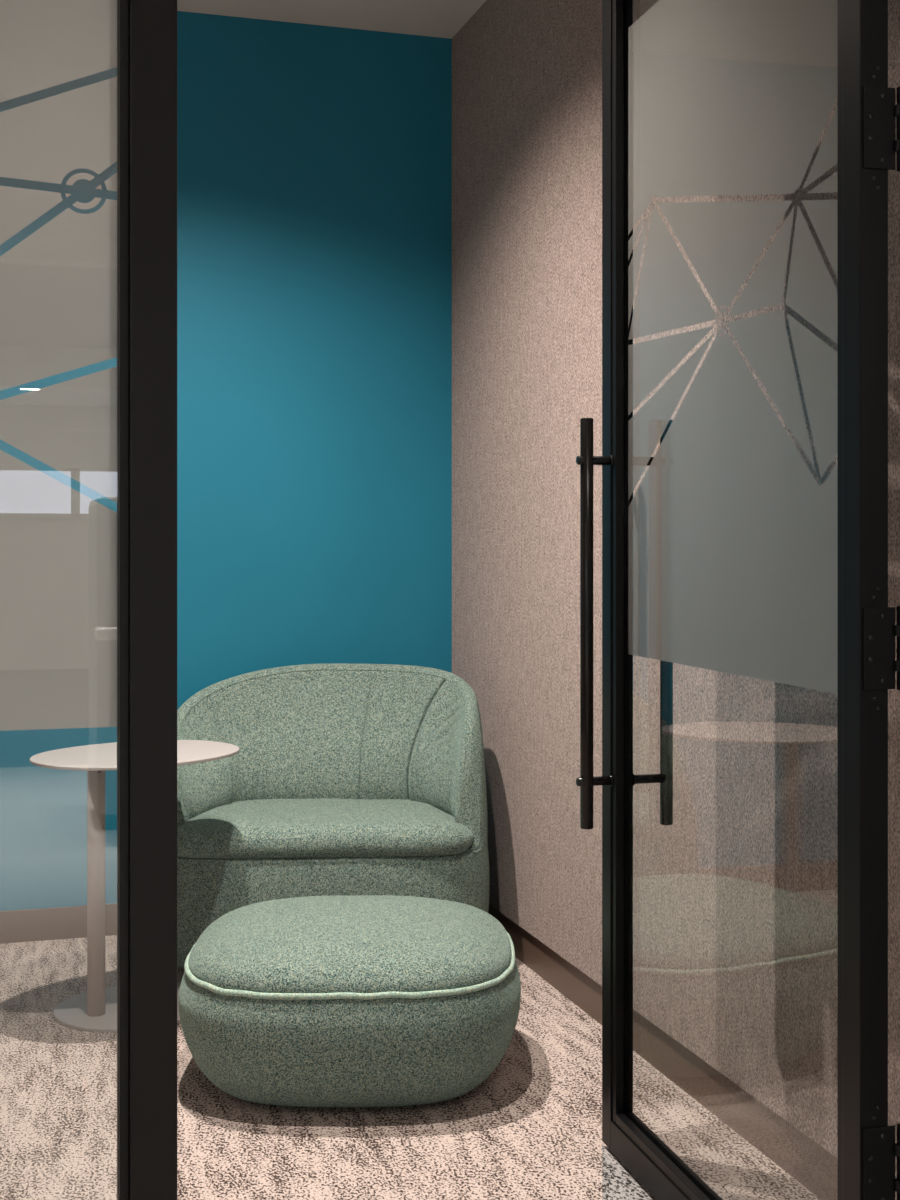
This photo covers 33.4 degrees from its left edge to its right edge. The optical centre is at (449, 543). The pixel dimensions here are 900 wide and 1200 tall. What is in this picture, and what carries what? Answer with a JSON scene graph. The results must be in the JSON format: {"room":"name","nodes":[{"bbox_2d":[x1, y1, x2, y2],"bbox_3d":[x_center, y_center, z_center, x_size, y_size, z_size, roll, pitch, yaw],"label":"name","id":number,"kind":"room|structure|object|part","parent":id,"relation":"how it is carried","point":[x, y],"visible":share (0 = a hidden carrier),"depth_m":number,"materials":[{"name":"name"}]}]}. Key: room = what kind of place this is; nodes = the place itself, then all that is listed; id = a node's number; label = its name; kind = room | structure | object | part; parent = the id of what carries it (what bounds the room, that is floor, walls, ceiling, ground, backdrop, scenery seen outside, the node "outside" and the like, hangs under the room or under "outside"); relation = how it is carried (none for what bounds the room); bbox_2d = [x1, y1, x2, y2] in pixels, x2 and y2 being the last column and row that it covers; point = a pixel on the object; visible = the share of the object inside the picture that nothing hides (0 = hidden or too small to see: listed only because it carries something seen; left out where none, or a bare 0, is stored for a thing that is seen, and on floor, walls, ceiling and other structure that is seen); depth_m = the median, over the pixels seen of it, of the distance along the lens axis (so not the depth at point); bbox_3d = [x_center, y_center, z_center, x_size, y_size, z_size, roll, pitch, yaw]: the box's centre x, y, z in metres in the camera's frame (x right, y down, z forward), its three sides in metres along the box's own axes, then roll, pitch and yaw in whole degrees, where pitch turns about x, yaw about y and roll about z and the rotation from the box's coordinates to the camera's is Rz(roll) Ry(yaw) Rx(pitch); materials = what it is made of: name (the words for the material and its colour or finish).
{"room":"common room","nodes":[
{"label":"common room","id":0,"kind":"room"},
{"bbox_2d":[0,11,451,910],"bbox_3d":[-0.953,-0.220,4.486,2.173,2.740,0.100,0,0,-17],"label":"wall","id":1,"kind":"structure","parent":0,"point":[314,162],"depth_m":4.58,"materials":[{"name":"teal paint"}]},
{"bbox_2d":[0,903,116,943],"bbox_3d":[-0.931,1.105,4.434,1.985,0.091,0.012,0,0,-17],"label":"baseboard","id":2,"kind":"structure","parent":1,"relation":"attached to","point":[41,924],"depth_m":4.36,"materials":[{"name":"brown wood"}]},
{"bbox_2d":[177,0,485,38],"bbox_3d":[0.909,-1.630,-3.006,14.000,0.080,15.520,0,0,-17],"label":"ceiling","id":3,"kind":"structure","parent":0,"point":[431,18],"depth_m":4.49,"materials":[{"name":"paint"}]},
{"bbox_2d":[0,935,820,1199],"bbox_3d":[-0.487,1.175,2.945,2.373,0.050,3.320,0,0,-17],"label":"floor","id":4,"kind":"structure","parent":0,"point":[532,1129],"depth_m":2.97,"materials":[{"name":"beige carpet"}]},
{"bbox_2d":[30,740,238,1031],"bbox_3d":[-0.765,0.830,3.672,0.482,0.640,0.490,0,0,0],"label":"side table","id":5,"kind":"object","parent":4,"relation":"on","point":[95,1010],"visible":0.73,"depth_m":3.63,"materials":[{"name":"grey"}]},
{"bbox_3d":[-0.859,0.830,3.645,0.043,0.623,0.043,0,0,0],"label":"post","id":6,"kind":"part","parent":5,"relation":"part of","materials":[{"name":"beige metal"}]},
{"bbox_3d":[-0.775,1.145,3.725,0.395,0.009,0.385,0,0,0],"label":"plate","id":7,"kind":"part","parent":5,"relation":"part of","materials":[{"name":"grey metal"}]},
{"bbox_2d":[177,663,488,968],"bbox_3d":[-0.352,0.751,4.172,0.912,0.797,0.638,0,0,-3],"label":"armchair","id":8,"kind":"object","parent":4,"relation":"on","point":[343,779],"visible":0.82,"depth_m":4.09,"materials":[{"name":"green fabric"}]},
{"bbox_2d":[177,798,473,857],"bbox_3d":[-0.348,0.763,4.097,0.812,0.093,0.487,0,0,-3],"label":"seat cushion","id":9,"kind":"object","parent":8,"relation":"on","point":[219,827],"depth_m":3.89,"materials":[{"name":"green fabric"}]},
{"bbox_3d":[-0.353,0.594,4.199,0.902,0.482,0.573,0,0,-3],"label":"backrest","id":10,"kind":"part","parent":8,"relation":"part of","materials":[{"name":"green fabric"}]},
{"bbox_2d":[179,895,520,1106],"bbox_3d":[-0.213,0.980,3.290,0.733,0.341,0.703,0,0,0],"label":"ottoman","id":11,"kind":"object","parent":4,"relation":"on","point":[362,1000],"visible":1,"depth_m":3.00,"materials":[{"name":"green fabric"}]},
{"bbox_2d":[188,895,510,992],"bbox_3d":[-0.213,0.853,3.290,0.692,0.088,0.662,0,0,0],"label":"cushion","id":12,"kind":"object","parent":11,"relation":"on","point":[362,943],"depth_m":3.09,"materials":[{"name":"green fabric"}]},
{"bbox_2d":[602,1144,652,1199],"bbox_3d":[0.366,1.149,2.523,0.219,0.002,0.684,0,0,6],"label":"floor","id":13,"kind":"structure","parent":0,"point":[618,1183],"depth_m":2.69,"materials":[{"name":"beige carpet"}]},
{"bbox_2d":[452,0,899,1199],"bbox_3d":[0.504,-0.272,3.114,0.022,2.637,3.370,0,0,-17],"label":"wall","id":14,"kind":"structure","parent":0,"point":[735,899],"depth_m":3.68,"materials":[{"name":"beige fabric"}]},
{"bbox_2d":[488,904,836,1199],"bbox_3d":[0.510,1.099,3.116,0.010,0.102,3.370,0,0,-17],"label":"baseboard","id":15,"kind":"structure","parent":14,"relation":"attached to","point":[801,1157],"depth_m":3.06,"materials":[{"name":"brown wood"}]},
{"bbox_2d":[576,0,899,1199],"bbox_3d":[0.439,-0.194,2.407,0.191,2.663,0.954,0,0,-15],"label":"door","id":16,"kind":"structure","parent":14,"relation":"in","point":[728,554],"depth_m":2.34,"materials":[{"name":"black metal"}]},
{"bbox_3d":[0.255,0.148,2.800,0.024,0.765,0.024,0,0,-15],"label":"handle","id":17,"kind":"part","parent":16,"relation":"part of","materials":[{"name":"black metal"}]},
{"bbox_3d":[0.431,1.110,2.411,0.041,0.056,0.853,0,0,-15],"label":"rail","id":18,"kind":"part","parent":16,"relation":"part of","materials":[{"name":"black metal"}]},
{"bbox_3d":[0.410,0.148,2.841,0.024,0.765,0.024,0,0,-15],"label":"handle","id":19,"kind":"part","parent":16,"relation":"part of","materials":[{"name":"black metal"}]},
{"bbox_2d":[897,86,899,1199],"bbox_3d":[0.695,-0.220,2.019,0.246,2.740,0.062,0,0,-17],"label":"hinge","id":20,"kind":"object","parent":14,"relation":"attached to","point":[898,88],"depth_m":1.96,"materials":[{"name":"black metal"}]},
{"bbox_3d":[-1.523,-0.220,2.789,0.100,2.740,2.820,0,0,-17],"label":"wall","id":21,"kind":"structure","parent":0,"visible":0},
{"bbox_2d":[0,0,176,1199],"bbox_3d":[-0.240,-0.220,1.736,1.745,2.740,0.062,0,0,-17],"label":"glass partition","id":22,"kind":"structure","parent":21,"relation":"in","point":[88,589],"depth_m":1.68,"materials":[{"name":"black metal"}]},
{"bbox_3d":[-0.340,-0.220,1.706,0.052,2.740,0.062,0,0,-17],"label":"post","id":23,"kind":"part","parent":22,"relation":"part of","materials":[{"name":"black metal"}]}
]}

